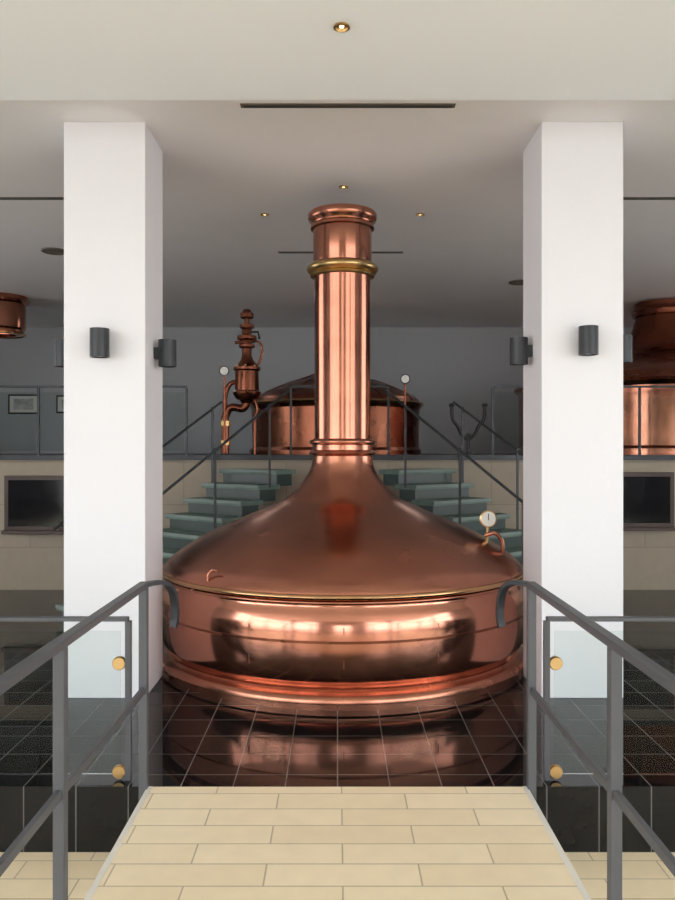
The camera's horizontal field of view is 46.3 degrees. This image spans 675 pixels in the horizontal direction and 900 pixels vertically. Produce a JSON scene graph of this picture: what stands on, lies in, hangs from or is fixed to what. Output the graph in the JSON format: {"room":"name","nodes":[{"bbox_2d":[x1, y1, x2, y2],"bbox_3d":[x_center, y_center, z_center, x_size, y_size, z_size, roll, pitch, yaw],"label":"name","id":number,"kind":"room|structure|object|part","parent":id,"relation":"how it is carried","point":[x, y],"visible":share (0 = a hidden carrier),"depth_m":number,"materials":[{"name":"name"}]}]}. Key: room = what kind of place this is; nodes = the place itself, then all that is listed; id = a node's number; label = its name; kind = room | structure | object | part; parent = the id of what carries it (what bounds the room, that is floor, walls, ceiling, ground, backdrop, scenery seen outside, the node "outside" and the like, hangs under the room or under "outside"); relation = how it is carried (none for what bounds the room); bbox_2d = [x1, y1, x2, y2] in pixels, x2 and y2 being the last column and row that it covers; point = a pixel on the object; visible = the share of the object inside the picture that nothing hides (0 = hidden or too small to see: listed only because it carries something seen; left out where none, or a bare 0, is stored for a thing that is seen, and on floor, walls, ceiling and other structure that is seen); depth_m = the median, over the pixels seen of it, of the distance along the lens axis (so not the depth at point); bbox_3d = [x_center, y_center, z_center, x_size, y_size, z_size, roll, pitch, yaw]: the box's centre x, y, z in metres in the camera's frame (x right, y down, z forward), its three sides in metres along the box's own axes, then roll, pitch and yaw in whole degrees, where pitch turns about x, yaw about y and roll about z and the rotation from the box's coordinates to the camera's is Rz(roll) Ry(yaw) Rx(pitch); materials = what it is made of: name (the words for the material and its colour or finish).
{"room":"processing plant","nodes":[
{"label":"processing plant","id":0,"kind":"room"},
{"bbox_2d":[0,328,632,452],"bbox_3d":[0.000,-0.115,14.100,16.000,4.510,0.200,0,0,0],"label":"wall","id":1,"kind":"structure","parent":0,"point":[444,366],"depth_m":14.00,"materials":[{"name":"grey paint"}]},
{"bbox_2d":[8,394,36,413],"bbox_3d":[-5.550,-0.810,13.982,0.550,0.350,0.037,0,0,0],"label":"framed picture","id":2,"kind":"object","parent":1,"relation":"attached to","point":[17,403],"visible":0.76,"depth_m":13.97,"materials":[{"name":"grey metal"}]},
{"bbox_2d":[14,399,32,409],"bbox_3d":[-5.550,-0.810,13.964,0.350,0.190,0.003,0,0,0],"label":"print","id":3,"kind":"object","parent":2,"relation":"attached to","point":[19,404],"depth_m":13.96},
{"bbox_2d":[56,395,63,412],"bbox_3d":[-4.750,-0.810,13.982,0.450,0.320,0.037,0,0,0],"label":"framed picture","id":4,"kind":"object","parent":1,"relation":"attached to","point":[59,398],"visible":0.36,"depth_m":13.97,"materials":[{"name":"grey metal"}]},
{"bbox_2d":[0,590,674,899],"bbox_3d":[0.000,1.890,2.125,16.000,0.500,14.250,0,0,0],"label":"floor","id":5,"kind":"structure","parent":0,"point":[196,739],"depth_m":3.85,"materials":[{"name":"black tile"}]},
{"bbox_2d":[0,616,131,780],"bbox_3d":[-4.463,1.235,3.930,6.874,0.810,0.040,0,0,0],"label":"glass balustrade","id":6,"kind":"object","parent":5,"relation":"on","point":[119,771],"visible":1,"depth_m":3.92,"materials":[{"name":"grey metal"}]},
{"bbox_3d":[-1.665,1.255,3.930,1.170,0.710,0.010,0,0,0],"label":"glass","id":7,"kind":"part","parent":6,"relation":"part of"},
{"bbox_3d":[-4.470,0.840,3.930,6.860,0.020,0.040,0,0,0],"label":"rail","id":8,"kind":"part","parent":6,"relation":"part of","materials":[{"name":"grey metal"}]},
{"bbox_3d":[-1.040,1.245,3.930,0.028,0.790,0.028,0,0,0],"label":"post","id":9,"kind":"part","parent":6,"relation":"part of","materials":[{"name":"grey metal"}]},
{"bbox_2d":[64,122,162,697],"bbox_3d":[-1.540,-0.265,5.480,0.540,3.810,0.520,0,0,0],"label":"pillar","id":10,"kind":"structure","parent":5,"relation":"on","point":[113,171],"depth_m":5.22,"materials":[{"name":"white paint"}]},
{"bbox_2d":[54,339,63,367],"bbox_3d":[-1.886,-0.670,5.480,0.152,0.186,0.124,0,0,0],"label":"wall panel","id":11,"kind":"object","parent":10,"relation":"attached to","point":[58,343],"visible":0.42,"depth_m":5.42,"materials":[{"name":"grey metal"}]},
{"bbox_2d":[90,327,109,357],"bbox_3d":[-1.545,-0.695,5.144,0.124,0.186,0.152,0,0,0],"label":"wall lamp","id":12,"kind":"object","parent":10,"relation":"attached to","point":[99,336],"visible":1,"depth_m":5.08,"materials":[{"name":"grey metal"}]},
{"bbox_2d":[154,339,176,367],"bbox_3d":[-1.194,-0.670,5.480,0.152,0.186,0.124,0,0,0],"label":"wall lamp","id":13,"kind":"object","parent":10,"relation":"attached to","point":[165,353],"visible":1,"depth_m":5.43,"materials":[{"name":"grey metal"}]},
{"bbox_2d":[84,786,152,899],"bbox_3d":[-0.912,1.799,-0.576,0.025,0.322,8.848,0,0,0],"label":"trim","id":14,"kind":"structure","parent":5,"relation":"attached to","point":[124,832],"depth_m":3.26,"materials":[{"name":"white stone"}]},
{"bbox_2d":[53,389,295,615],"bbox_3d":[-1.589,0.492,8.189,0.954,2.336,2.423,0,0,40],"label":"staircase","id":15,"kind":"structure","parent":5,"relation":"on","point":[240,493],"depth_m":8.50,"materials":[{"name":"teal stone"}]},
{"bbox_3d":[-2.031,0.100,8.376,0.028,1.341,2.150,0,0,40],"label":"handrail","id":16,"kind":"part","parent":15,"relation":"part of","materials":[{"name":"grey metal"}]},
{"bbox_3d":[-1.266,0.047,7.857,0.028,1.446,2.322,0,0,40],"label":"handrail","id":17,"kind":"part","parent":15,"relation":"part of","materials":[{"name":"grey metal"}]},
{"bbox_2d":[163,203,522,710],"bbox_3d":[0.040,-0.140,6.420,2.939,3.560,2.939,0,0,35],"label":"kettle","id":18,"kind":"object","parent":5,"relation":"on","point":[342,592],"visible":0.95,"depth_m":5.35,"materials":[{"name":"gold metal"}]},
{"bbox_3d":[-0.842,0.853,5.351,0.098,0.095,0.027,0,0,20],"label":"hatch handle","id":19,"kind":"part","parent":18,"relation":"part of","materials":[{"name":"orange metal"}]},
{"bbox_3d":[1.145,0.661,6.065,0.023,0.172,0.037,0,0,-45],"label":"gauge stem","id":20,"kind":"part","parent":18,"relation":"part of","materials":[{"name":"gold metal"}]},
{"bbox_2d":[379,389,522,564],"bbox_3d":[1.589,0.492,8.189,0.954,2.336,2.423,0,0,-40],"label":"staircase","id":21,"kind":"structure","parent":5,"relation":"on","point":[434,491],"depth_m":8.52,"materials":[{"name":"teal stone"}]},
{"bbox_3d":[1.266,0.047,7.857,0.028,1.446,2.322,0,0,-40],"label":"handrail","id":22,"kind":"part","parent":21,"relation":"part of","materials":[{"name":"grey metal"}]},
{"bbox_3d":[2.031,0.100,8.376,0.028,1.341,2.150,0,0,-40],"label":"handrail","id":23,"kind":"part","parent":21,"relation":"part of","materials":[{"name":"grey metal"}]},
{"bbox_2d":[522,786,590,899],"bbox_3d":[0.912,1.799,-0.576,0.025,0.322,8.848,0,0,0],"label":"trim","id":24,"kind":"structure","parent":5,"relation":"attached to","point":[550,832],"depth_m":3.26,"materials":[{"name":"white stone"}]},
{"bbox_2d":[523,122,622,697],"bbox_3d":[1.619,-0.265,5.480,0.542,3.810,0.520,0,0,0],"label":"pillar","id":25,"kind":"structure","parent":5,"relation":"on","point":[573,171],"depth_m":5.22,"materials":[{"name":"white paint"}]},
{"bbox_2d":[510,337,532,365],"bbox_3d":[1.272,-0.685,5.480,0.152,0.186,0.124,0,0,0],"label":"wall lamp","id":26,"kind":"object","parent":25,"relation":"attached to","point":[520,350],"visible":1,"depth_m":5.43,"materials":[{"name":"grey metal"}]},
{"bbox_2d":[579,325,598,355],"bbox_3d":[1.630,-0.710,5.144,0.124,0.186,0.152,0,0,0],"label":"wall lamp","id":27,"kind":"object","parent":25,"relation":"attached to","point":[588,334],"visible":1,"depth_m":5.08,"materials":[{"name":"grey metal"}]},
{"bbox_2d":[623,334,631,362],"bbox_3d":[1.966,-0.700,5.480,0.152,0.186,0.124,0,0,0],"label":"wall lamp","id":28,"kind":"object","parent":25,"relation":"attached to","point":[627,338],"visible":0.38,"depth_m":5.42,"materials":[{"name":"grey metal"}]},
{"bbox_2d":[543,616,674,780],"bbox_3d":[4.463,1.235,3.930,6.874,0.810,0.040,0,0,0],"label":"glass balustrade","id":29,"kind":"object","parent":5,"relation":"on","point":[555,771],"visible":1,"depth_m":3.92,"materials":[{"name":"grey metal"}]},
{"bbox_3d":[1.040,1.245,3.930,0.028,0.790,0.028,0,0,0],"label":"post","id":30,"kind":"part","parent":29,"relation":"part of","materials":[{"name":"grey metal"}]},
{"bbox_3d":[4.470,0.840,3.930,6.860,0.020,0.040,0,0,0],"label":"rail","id":31,"kind":"part","parent":29,"relation":"part of","materials":[{"name":"grey metal"}]},
{"bbox_3d":[1.665,1.255,3.930,1.170,0.710,0.010,0,0,0],"label":"glass","id":32,"kind":"part","parent":29,"relation":"part of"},
{"bbox_2d":[0,0,674,99],"bbox_3d":[0.000,-2.195,-0.220,16.000,0.350,9.560,0,0,0],"label":"ceiling","id":33,"kind":"structure","parent":0,"point":[50,49],"depth_m":4.00,"materials":[{"name":"white paint"}]},
{"bbox_2d":[0,292,29,338],"bbox_3d":[-4.770,-1.895,11.200,0.760,0.550,0.760,0,0,0],"label":"vent hood","id":34,"kind":"object","parent":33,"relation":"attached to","point":[12,306],"visible":1,"depth_m":11.01,"materials":[{"name":"gold metal"}]},
{"bbox_2d":[278,251,312,252],"bbox_3d":[-0.458,-2.164,8.610,0.373,0.012,0.043,0,0,0],"label":"ceiling vent","id":35,"kind":"object","parent":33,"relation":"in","point":[312,251],"depth_m":8.64,"materials":[{"name":"grey metal"}]},
{"bbox_2d":[334,22,349,31],"bbox_3d":[0.020,-2.013,3.760,0.078,0.014,0.078,0,0,0],"label":"recessed light","id":36,"kind":"object","parent":33,"relation":"in","point":[340,26],"visible":1,"depth_m":3.76,"materials":[{"name":"gold metal"}]},
{"bbox_2d":[339,185,347,188],"bbox_3d":[0.050,-2.163,6.500,0.078,0.014,0.078,0,0,0],"label":"recessed light","id":37,"kind":"object","parent":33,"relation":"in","point":[341,186],"visible":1,"depth_m":6.49,"materials":[{"name":"gold metal"}]},
{"bbox_2d":[240,103,455,107],"bbox_3d":[0.065,-2.164,4.970,1.350,0.012,0.050,0,0,0],"label":"ceiling vent","id":38,"kind":"object","parent":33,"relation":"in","point":[243,105],"visible":1,"depth_m":4.96,"materials":[{"name":"grey metal"}]},
{"bbox_3d":[0.065,-2.160,4.982,1.310,0.004,0.005,0,0,0],"label":"blade","id":39,"kind":"part","parent":38,"relation":"part of","materials":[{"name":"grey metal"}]},
{"bbox_3d":[0.065,-2.160,4.963,1.310,0.004,0.005,0,0,0],"label":"blade","id":40,"kind":"part","parent":38,"relation":"part of","materials":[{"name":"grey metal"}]},
{"bbox_2d":[372,251,402,252],"bbox_3d":[0.545,-2.164,8.610,0.330,0.012,0.043,0,0,0],"label":"ceiling vent","id":41,"kind":"object","parent":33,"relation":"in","point":[372,251],"depth_m":8.64,"materials":[{"name":"grey metal"}]},
{"bbox_2d":[0,460,674,589],"bbox_3d":[0.000,0.880,11.625,16.000,1.520,4.750,0,0,0],"label":"wall","id":42,"kind":"structure","parent":0,"point":[27,562],"depth_m":9.25,"materials":[{"name":"stone"}]},
{"bbox_2d":[1,476,63,534],"bbox_3d":[-3.315,0.640,9.205,1.170,0.680,0.090,0,0,0],"label":"window","id":43,"kind":"structure","parent":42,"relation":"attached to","point":[33,505],"depth_m":9.18,"materials":[{"name":"brown glass"}]},
{"bbox_3d":[-3.315,0.960,9.205,1.170,0.040,0.090,0,0,0],"label":"sill","id":44,"kind":"part","parent":43,"relation":"part of","materials":[{"name":"brown"}]},
{"bbox_2d":[623,472,674,530],"bbox_3d":[3.335,0.600,9.205,1.210,0.680,0.090,0,0,0],"label":"window","id":45,"kind":"structure","parent":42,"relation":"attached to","point":[648,497],"depth_m":9.18,"materials":[{"name":"brown glass"}]},
{"bbox_3d":[3.335,0.920,9.205,1.210,0.040,0.090,0,0,0],"label":"sill","id":46,"kind":"part","parent":45,"relation":"part of","materials":[{"name":"grey"}]},
{"bbox_2d":[0,852,674,899],"bbox_3d":[0.000,2.050,-0.575,16.000,0.180,8.850,0,0,0],"label":"floor","id":47,"kind":"structure","parent":0,"point":[29,876],"depth_m":3.65,"materials":[{"name":"beige tile"}]},
{"bbox_2d":[0,580,179,899],"bbox_3d":[-0.887,1.300,0.789,0.150,1.320,6.578,0,0,0],"label":"walkway railing","id":48,"kind":"object","parent":47,"relation":"on","point":[57,648],"visible":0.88,"depth_m":2.68,"materials":[{"name":"grey metal"}]},
{"bbox_3d":[-0.940,1.315,2.680,0.040,1.290,0.040,0,0,0],"label":"post","id":49,"kind":"part","parent":48,"relation":"part of","materials":[{"name":"grey metal"}]},
{"bbox_3d":[-0.940,0.655,0.675,0.044,0.030,6.350,0,0,0],"label":"handrail","id":50,"kind":"part","parent":48,"relation":"part of","materials":[{"name":"grey metal"}]},
{"bbox_3d":[-0.940,1.315,3.830,0.040,1.290,0.040,0,0,0],"label":"post","id":51,"kind":"part","parent":48,"relation":"part of","materials":[{"name":"grey metal"}]},
{"bbox_2d":[495,580,674,899],"bbox_3d":[0.887,1.300,0.789,0.150,1.320,6.578,0,0,0],"label":"walkway railing","id":52,"kind":"object","parent":47,"relation":"on","point":[617,648],"visible":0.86,"depth_m":2.67,"materials":[{"name":"grey metal"}]},
{"bbox_3d":[0.940,1.315,3.830,0.040,1.290,0.040,0,0,0],"label":"post","id":53,"kind":"part","parent":52,"relation":"part of","materials":[{"name":"grey metal"}]},
{"bbox_3d":[0.940,0.655,0.675,0.044,0.030,6.350,0,0,0],"label":"handrail","id":54,"kind":"part","parent":52,"relation":"part of","materials":[{"name":"grey metal"}]},
{"bbox_3d":[0.940,1.315,2.680,0.040,1.290,0.040,0,0,0],"label":"post","id":55,"kind":"part","parent":52,"relation":"part of","materials":[{"name":"grey metal"}]},
{"bbox_2d":[0,453,674,459],"bbox_3d":[0.000,0.090,11.610,16.000,0.060,4.780,0,0,0],"label":"floor","id":56,"kind":"structure","parent":0,"point":[3,456],"depth_m":9.22,"materials":[{"name":"grey metal"}]},
{"bbox_2d":[0,385,187,454],"bbox_3d":[-4.840,-0.350,9.320,6.146,0.820,0.030,0,0,0],"label":"railing","id":57,"kind":"object","parent":56,"relation":"on","point":[38,387],"visible":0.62,"depth_m":9.31,"materials":[{"name":"grey metal"}]},
{"bbox_3d":[-3.529,-0.338,9.320,0.026,0.795,0.026,0,0,0],"label":"post","id":58,"kind":"part","parent":57,"relation":"part of","materials":[{"name":"grey metal"}]},
{"bbox_3d":[-4.840,-0.748,9.320,6.120,0.025,0.030,0,0,0],"label":"rail","id":59,"kind":"part","parent":57,"relation":"part of","materials":[{"name":"grey metal"}]},
{"bbox_3d":[-1.780,-0.338,9.320,0.026,0.795,0.026,0,0,0],"label":"post","id":60,"kind":"part","parent":57,"relation":"part of","materials":[{"name":"grey metal"}]},
{"bbox_2d":[219,366,228,454],"bbox_3d":[-1.360,-0.475,9.500,0.120,1.070,0.100,0,0,0],"label":"pressure gauge","id":61,"kind":"object","parent":56,"relation":"on","point":[224,370],"visible":0.98,"depth_m":9.49,"materials":[{"name":"orange metal"}]},
{"bbox_3d":[-1.360,-0.420,9.500,0.024,0.960,0.024,0,0,0],"label":"stem","id":62,"kind":"part","parent":61,"relation":"part of","materials":[{"name":"orange metal"}]},
{"bbox_2d":[220,309,262,454],"bbox_3d":[-1.189,-0.850,9.874,0.510,1.820,0.350,0,0,23],"label":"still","id":63,"kind":"object","parent":56,"relation":"on","point":[246,381],"visible":0.94,"depth_m":9.79,"materials":[{"name":"brown metal"}]},
{"bbox_3d":[-1.337,-0.674,9.850,0.194,0.429,0.060,0,0,0],"label":"arm","id":64,"kind":"part","parent":63,"relation":"part of","materials":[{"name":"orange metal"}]},
{"bbox_2d":[249,374,423,454],"bbox_3d":[-0.030,-1.045,11.600,2.585,2.210,2.585,0,0,-15],"label":"kettle","id":65,"kind":"object","parent":56,"relation":"on","point":[303,399],"visible":0.52,"depth_m":10.64,"materials":[{"name":"gold metal"}]},
{"bbox_2d":[290,385,389,454],"bbox_3d":[0.025,-0.350,9.320,1.176,0.820,0.030,0,0,0],"label":"railing","id":66,"kind":"object","parent":56,"relation":"on","point":[292,386],"visible":0.76,"depth_m":9.31,"materials":[{"name":"grey metal"}]},
{"bbox_3d":[-0.550,-0.338,9.320,0.026,0.795,0.026,0,0,0],"label":"post","id":67,"kind":"part","parent":66,"relation":"part of","materials":[{"name":"grey metal"}]},
{"bbox_3d":[0.025,-0.748,9.320,1.150,0.025,0.030,0,0,0],"label":"rail","id":68,"kind":"part","parent":66,"relation":"part of","materials":[{"name":"grey metal"}]},
{"bbox_3d":[0.600,-0.338,9.320,0.026,0.795,0.026,0,0,0],"label":"post","id":69,"kind":"part","parent":66,"relation":"part of","materials":[{"name":"grey metal"}]},
{"bbox_2d":[400,374,409,454],"bbox_3d":[0.830,-0.435,9.700,0.120,0.990,0.100,0,0,0],"label":"pressure gauge","id":70,"kind":"object","parent":56,"relation":"on","point":[405,378],"visible":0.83,"depth_m":9.67,"materials":[{"name":"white metal"}]},
{"bbox_3d":[0.830,-0.380,9.700,0.024,0.880,0.024,0,0,0],"label":"stem","id":71,"kind":"part","parent":70,"relation":"part of","materials":[{"name":"orange metal"}]},
{"bbox_2d":[449,403,487,454],"bbox_3d":[1.580,-0.255,9.550,0.470,0.630,0.140,0,0,0],"label":"stand","id":72,"kind":"object","parent":56,"relation":"on","point":[468,438],"visible":0.91,"depth_m":9.53,"materials":[{"name":"grey metal"}]},
{"bbox_3d":[1.580,-0.070,9.550,0.044,0.260,0.044,0,0,0],"label":"stem","id":73,"kind":"part","parent":72,"relation":"part of","materials":[{"name":"grey metal"}]},
{"bbox_2d":[491,385,674,454],"bbox_3d":[4.865,-0.350,9.320,6.096,0.820,0.030,0,0,0],"label":"railing","id":74,"kind":"object","parent":56,"relation":"on","point":[639,387],"visible":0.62,"depth_m":9.31,"materials":[{"name":"grey metal"}]},
{"bbox_3d":[1.830,-0.338,9.320,0.026,0.795,0.026,0,0,0],"label":"post","id":75,"kind":"part","parent":74,"relation":"part of","materials":[{"name":"grey metal"}]},
{"bbox_3d":[4.865,-0.748,9.320,6.070,0.025,0.030,0,0,0],"label":"rail","id":76,"kind":"part","parent":74,"relation":"part of","materials":[{"name":"grey metal"}]},
{"bbox_3d":[3.564,-0.338,9.320,0.026,0.795,0.026,0,0,0],"label":"post","id":77,"kind":"part","parent":74,"relation":"part of","materials":[{"name":"grey metal"}]},
{"bbox_2d":[514,298,674,454],"bbox_3d":[4.800,-1.045,11.600,4.319,2.210,4.319,0,0,44],"label":"kettle","id":78,"kind":"object","parent":56,"relation":"on","point":[653,331],"visible":0.56,"depth_m":9.86,"materials":[{"name":"brown metal"}]},
{"bbox_2d":[0,100,674,327],"bbox_3d":[0.000,-2.270,9.280,16.000,0.200,9.440,0,0,0],"label":"ceiling","id":79,"kind":"structure","parent":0,"point":[226,164],"depth_m":6.84,"materials":[{"name":"white paint"}]},
{"bbox_2d":[0,197,63,199],"bbox_3d":[-3.275,-2.164,6.800,1.850,0.012,0.050,0,0,0],"label":"ceiling vent","id":80,"kind":"object","parent":79,"relation":"in","point":[1,198],"visible":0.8,"depth_m":6.79,"materials":[{"name":"grey metal"}]},
{"bbox_3d":[-3.275,-2.160,6.793,1.810,0.004,0.005,0,0,0],"label":"blade","id":81,"kind":"part","parent":80,"relation":"part of","materials":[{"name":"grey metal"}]},
{"bbox_3d":[-3.275,-2.160,6.812,1.810,0.004,0.005,0,0,0],"label":"blade","id":82,"kind":"part","parent":80,"relation":"part of","materials":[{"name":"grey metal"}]},
{"bbox_2d":[41,247,63,254],"bbox_3d":[-3.080,-2.160,8.600,0.280,0.020,0.280,0,0,0],"label":"ceiling vent","id":83,"kind":"object","parent":79,"relation":"in","point":[48,250],"visible":0.91,"depth_m":8.56,"materials":[{"name":"grey metal"}]},
{"bbox_2d":[508,280,522,284],"bbox_3d":[2.350,-2.160,10.200,0.280,0.020,0.280,0,0,0],"label":"ceiling vent","id":84,"kind":"object","parent":79,"relation":"in","point":[513,282],"visible":0.78,"depth_m":10.16,"materials":[{"name":"grey metal"}]},
{"bbox_2d":[623,197,674,199],"bbox_3d":[3.325,-2.164,6.800,1.750,0.012,0.050,0,0,0],"label":"ceiling vent","id":85,"kind":"object","parent":79,"relation":"in","point":[624,198],"visible":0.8,"depth_m":6.79,"materials":[{"name":"grey metal"}]},
{"bbox_3d":[3.325,-2.160,6.812,1.710,0.004,0.005,0,0,0],"label":"blade","id":86,"kind":"part","parent":85,"relation":"part of","materials":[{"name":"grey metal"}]},
{"bbox_3d":[3.325,-2.160,6.793,1.710,0.004,0.005,0,0,0],"label":"blade","id":87,"kind":"part","parent":85,"relation":"part of","materials":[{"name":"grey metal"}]}
]}

